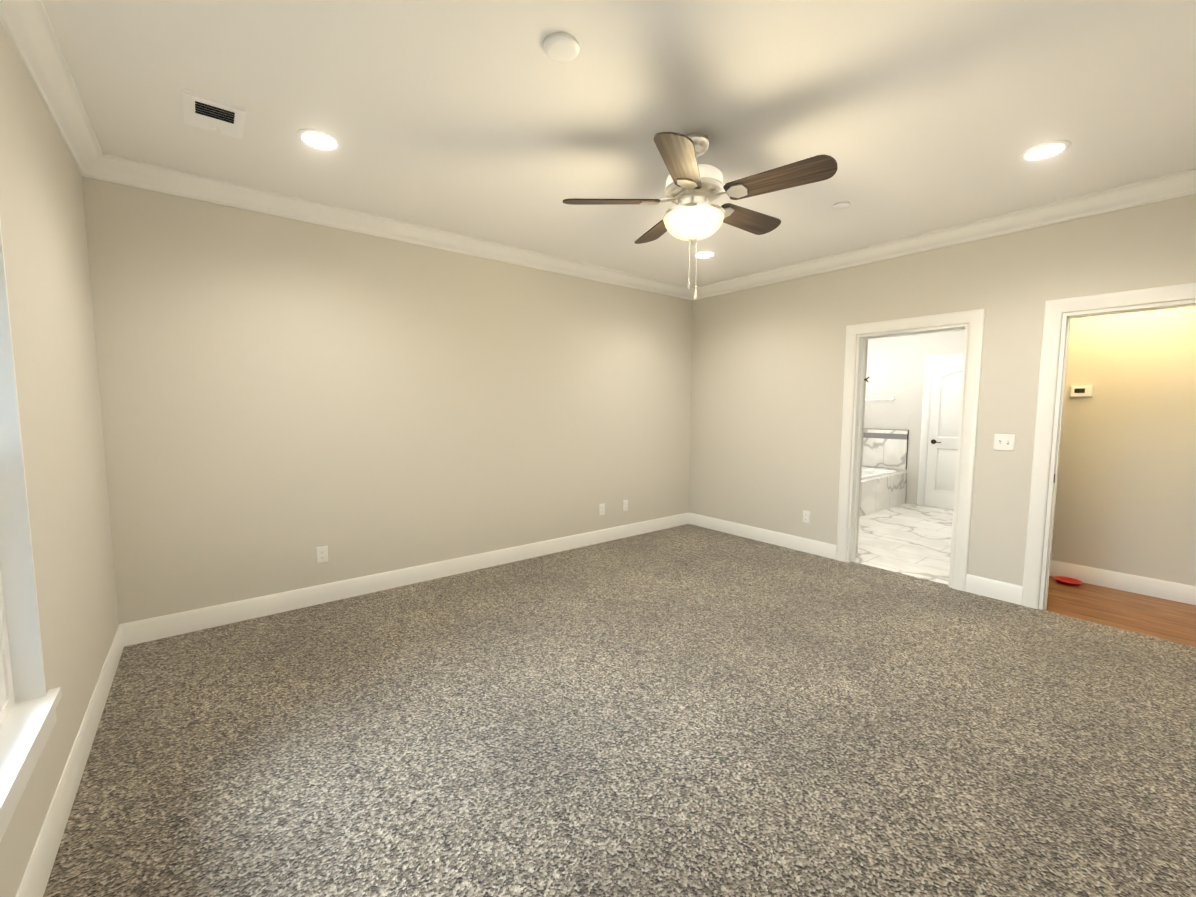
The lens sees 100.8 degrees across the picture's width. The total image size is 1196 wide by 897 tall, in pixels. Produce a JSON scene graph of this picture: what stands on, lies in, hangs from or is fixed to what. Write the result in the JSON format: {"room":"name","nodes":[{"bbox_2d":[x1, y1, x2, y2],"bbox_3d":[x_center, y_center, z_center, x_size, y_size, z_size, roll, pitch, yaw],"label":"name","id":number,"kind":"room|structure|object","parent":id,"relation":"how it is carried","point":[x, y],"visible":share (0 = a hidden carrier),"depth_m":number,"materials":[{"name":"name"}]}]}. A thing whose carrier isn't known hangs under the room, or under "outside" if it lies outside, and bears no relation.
{"room":"empty bedroom","nodes":[
{"label":"empty bedroom","id":0,"kind":"room"},
{"bbox_2d":[0,22,118,896],"bbox_3d":[-1.472,-0.049,1.006,0.165,2.740,4.600,-4,6,-38],"label":"wall","id":1,"kind":"structure","parent":0,"point":[44,234],"depth_m":1.87,"materials":[{"name":"white paint"}]},
{"bbox_2d":[0,220,61,841],"bbox_3d":[-1.456,0.133,1.022,0.193,1.625,1.280,-4,6,-38],"label":"double-hung window","id":2,"kind":"structure","parent":1,"relation":"in","point":[28,717],"depth_m":1.51,"materials":[{"name":"white"}]},
{"bbox_2d":[0,0,107,175],"bbox_3d":[-1.373,-1.365,0.982,0.096,0.112,4.140,-4,6,-38],"label":"crown molding","id":3,"kind":"structure","parent":1,"relation":"attached to","point":[28,28],"depth_m":1.92,"materials":[{"name":"white wood"}]},
{"bbox_2d":[16,623,127,896],"bbox_3d":[-1.406,1.234,1.173,0.015,0.135,4.320,-4,6,-38],"label":"baseboard","id":4,"kind":"structure","parent":1,"relation":"attached to","point":[40,866],"depth_m":1.72,"materials":[{"name":"white wood"}]},
{"bbox_2d":[82,176,692,623],"bbox_3d":[0.548,-0.427,5.463,8.570,2.740,0.120,-4,6,-38],"label":"wall","id":5,"kind":"structure","parent":0,"point":[282,398],"depth_m":3.52,"materials":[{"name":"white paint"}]},
{"bbox_2d":[316,546,327,563],"bbox_3d":[-1.945,0.749,3.491,0.072,0.117,0.009,-4,6,-38],"label":"electrical outlet","id":6,"kind":"object","parent":5,"relation":"attached to","point":[322,554],"visible":1,"depth_m":3.49,"materials":[{"name":"white plastic"}]},
{"bbox_2d":[80,154,694,299],"bbox_3d":[-0.804,-1.635,4.136,4.930,0.112,0.096,-4,6,-38],"label":"crown molding","id":7,"kind":"structure","parent":5,"relation":"attached to","point":[124,171],"depth_m":3.40,"materials":[{"name":"white wood"}]},
{"bbox_2d":[128,513,687,645],"bbox_3d":[-0.837,0.959,4.390,4.930,0.135,0.015,-4,6,-38],"label":"baseboard","id":8,"kind":"structure","parent":5,"relation":"attached to","point":[160,627],"depth_m":3.66,"materials":[{"name":"white wood"}]},
{"bbox_2d":[599,503,604,514],"bbox_3d":[0.042,0.625,5.068,0.072,0.117,0.009,-4,6,-38],"label":"electrical outlet","id":9,"kind":"object","parent":5,"relation":"attached to","point":[601,509],"visible":1,"depth_m":5.07,"materials":[{"name":"white plastic"}]},
{"bbox_2d":[623,500,627,510],"bbox_3d":[0.292,0.608,5.267,0.072,0.117,0.009,-4,6,-38],"label":"electrical outlet","id":10,"kind":"object","parent":5,"relation":"attached to","point":[625,505],"visible":1,"depth_m":5.26,"materials":[{"name":"white plastic"}]},
{"bbox_2d":[42,0,1195,287],"bbox_3d":[2.259,-1.646,3.014,8.810,0.120,5.900,-4,6,-38],"label":"ceiling","id":11,"kind":"structure","parent":0,"point":[488,120],"depth_m":2.19,"materials":[{"name":"white paint"}]},
{"bbox_2d":[182,89,246,138],"bbox_3d":[-1.767,-1.525,2.282,0.222,0.020,0.312,-4,6,-38],"label":"ceiling vent","id":12,"kind":"object","parent":11,"relation":"in","point":[212,115],"visible":1,"depth_m":2.26,"materials":[{"name":"white plastic"}]},
{"bbox_2d":[296,129,341,150],"bbox_3d":[-1.399,-1.546,2.485,0.200,0.010,0.200,-4,6,-38],"label":"recessed light","id":13,"kind":"object","parent":11,"relation":"in","point":[319,139],"visible":1,"depth_m":2.47,"materials":[{"name":"white glass"}]},
{"bbox_2d":[543,32,579,61],"bbox_3d":[-0.135,-1.480,1.833,0.136,0.022,0.136,-4,6,-38],"label":"smoke detector","id":14,"kind":"object","parent":11,"relation":"attached to","point":[561,47],"visible":1,"depth_m":1.81,"materials":[{"name":"white plastic"}]},
{"bbox_2d":[563,132,837,298],"bbox_3d":[0.526,-1.157,2.532,1.237,0.781,1.273,-4,6,-38],"label":"ceiling fan","id":15,"kind":"object","parent":11,"relation":"hanging from","point":[693,189],"visible":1,"depth_m":2.39,"materials":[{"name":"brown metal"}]},
{"bbox_2d":[693,251,715,257],"bbox_3d":[0.932,-1.698,4.335,0.200,0.010,0.200,-4,6,-38],"label":"recessed light","id":16,"kind":"object","parent":11,"relation":"in","point":[704,254],"visible":0.85,"depth_m":4.33,"materials":[{"name":"white glass"}]},
{"bbox_2d":[833,202,849,208],"bbox_3d":[1.608,-1.603,3.267,0.104,0.012,0.104,-4,6,-38],"label":"smoke detector","id":17,"kind":"object","parent":11,"relation":"attached to","point":[840,205],"visible":0.94,"depth_m":3.25,"materials":[{"name":"white plastic"}]},
{"bbox_2d":[1019,140,1070,160],"bbox_3d":[2.318,-1.542,2.570,0.200,0.010,0.200,-4,6,-38],"label":"recessed light","id":18,"kind":"object","parent":11,"relation":"in","point":[1045,150],"visible":1,"depth_m":2.56,"materials":[{"name":"white glass"}]},
{"bbox_2d":[43,524,1195,896],"bbox_3d":[0.442,1.235,2.650,5.220,0.112,4.600,-4,6,-38],"label":"floor carpet","id":19,"kind":"object","parent":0,"point":[687,710],"visible":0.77,"depth_m":2.06,"materials":[{"name":"grey carpet"}]},
{"bbox_2d":[856,339,871,553],"bbox_3d":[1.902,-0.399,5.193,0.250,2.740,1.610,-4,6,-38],"label":"door","id":20,"kind":"structure","parent":0,"point":[868,353],"depth_m":4.72,"materials":[{"name":"white paint"}]},
{"bbox_2d":[855,503,952,584],"bbox_3d":[3.423,0.970,5.870,3.470,0.104,2.700,-4,6,-38],"label":"floor","id":21,"kind":"structure","parent":0,"point":[914,540],"depth_m":5.23,"materials":[{"name":"stone"}]},
{"bbox_2d":[859,467,906,516],"bbox_3d":[3.446,0.576,6.979,1.984,0.491,0.914,-4,6,-38],"label":"bathtub","id":22,"kind":"object","parent":21,"relation":"on","point":[882,489],"visible":0.27,"depth_m":6.79,"materials":[{"name":"stone"}]},
{"bbox_2d":[864,330,964,504],"bbox_3d":[4.832,-0.534,6.863,0.120,2.740,2.640,-4,6,-38],"label":"wall","id":23,"kind":"structure","parent":0,"point":[895,367],"depth_m":7.20,"materials":[{"name":"white paint"}]},
{"bbox_2d":[865,398,894,400],"bbox_3d":[4.172,-0.744,7.523,0.070,0.052,0.592,-4,6,-38],"label":"towel rail","id":24,"kind":"object","parent":23,"relation":"attached to","point":[892,399],"visible":0.56,"depth_m":7.38,"materials":[{"name":"silver metal"}]},
{"bbox_2d":[862,428,908,468],"bbox_3d":[4.228,-0.012,7.558,0.014,0.576,0.900,-4,6,-38],"label":"backsplash","id":25,"kind":"structure","parent":23,"relation":"attached to","point":[886,448],"depth_m":7.42,"materials":[{"name":"stone"}]},
{"bbox_2d":[917,353,963,505],"bbox_3d":[4.897,-0.209,6.674,0.045,2.125,0.960,-4,6,-38],"label":"trim","id":26,"kind":"structure","parent":23,"relation":"attached to","point":[930,361],"depth_m":6.99,"materials":[{"name":"white wood"}]},
{"bbox_2d":[924,361,962,509],"bbox_3d":[4.878,-0.158,6.663,0.089,2.010,0.760,-4,6,-38],"label":"door","id":27,"kind":"structure","parent":23,"relation":"in","point":[945,399],"depth_m":6.83,"materials":[{"name":"white wood"}]},
{"bbox_2d":[689,193,1195,608],"bbox_3d":[2.495,-0.308,4.155,0.120,2.740,4.360,-4,6,-38],"label":"wall","id":28,"kind":"structure","parent":0,"point":[767,375],"depth_m":4.12,"materials":[{"name":"white paint"}]},
{"bbox_2d":[688,512,835,559],"bbox_3d":[1.639,0.895,5.224,0.015,0.135,1.755,-4,6,-38],"label":"baseboard","id":29,"kind":"structure","parent":28,"relation":"attached to","point":[823,549],"depth_m":5.09,"materials":[{"name":"white wood"}]},
{"bbox_2d":[802,510,809,523],"bbox_3d":[2.000,0.657,4.756,0.009,0.117,0.072,-4,6,-38],"label":"electrical outlet","id":30,"kind":"object","parent":28,"relation":"attached to","point":[806,516],"visible":1,"depth_m":4.75,"materials":[{"name":"white plastic"}]},
{"bbox_2d":[692,168,1195,299],"bbox_3d":[2.409,-1.612,3.983,0.096,0.112,4.140,-4,6,-38],"label":"crown molding","id":31,"kind":"structure","parent":28,"relation":"attached to","point":[1183,183],"depth_m":3.52,"materials":[{"name":"white wood"}]},
{"bbox_2d":[965,574,1022,604],"bbox_3d":[2.906,1.035,3.640,0.015,0.135,0.330,-4,6,-38],"label":"baseboard","id":32,"kind":"structure","parent":28,"relation":"attached to","point":[999,590],"depth_m":3.63,"materials":[{"name":"white wood"}]},
{"bbox_2d":[993,434,1014,450],"bbox_3d":[2.907,-0.043,3.545,0.020,0.117,0.118,-4,6,-38],"label":"switch plate","id":33,"kind":"object","parent":28,"relation":"attached to","point":[1004,442],"visible":1,"depth_m":3.55,"materials":[{"name":"white plastic"}]},
{"bbox_2d":[1046,576,1195,646],"bbox_3d":[4.176,1.230,2.889,1.020,0.102,2.680,-4,6,-38],"label":"floor","id":34,"kind":"structure","parent":0,"point":[1166,619],"depth_m":3.45,"materials":[{"name":"brown wood"}]},
{"bbox_2d":[1053,576,1082,585],"bbox_3d":[3.786,1.071,3.987,0.176,0.024,0.176,-4,6,-38],"label":"dish","id":35,"kind":"object","parent":34,"relation":"on","point":[1067,581],"visible":1,"depth_m":4.00,"materials":[{"name":"red ceramic"}]},
{"bbox_2d":[1051,306,1195,585],"bbox_3d":[4.664,-0.208,3.074,0.120,2.740,2.800,-4,6,-38],"label":"wall","id":36,"kind":"structure","parent":0,"point":[1126,494],"depth_m":3.74,"materials":[{"name":"white paint"}]},
{"bbox_2d":[1070,385,1093,396],"bbox_3d":[3.860,-0.457,3.950,0.026,0.090,0.130,-4,6,-38],"label":"thermostat","id":37,"kind":"object","parent":36,"relation":"attached to","point":[1082,391],"visible":1,"depth_m":3.94,"materials":[{"name":"white plastic"}]},
{"bbox_2d":[1050,560,1195,604],"bbox_3d":[4.570,1.089,3.191,0.015,0.135,2.680,-4,6,-38],"label":"baseboard","id":38,"kind":"structure","parent":36,"relation":"attached to","point":[1173,591],"depth_m":3.80,"materials":[{"name":"white wood"}]}
]}

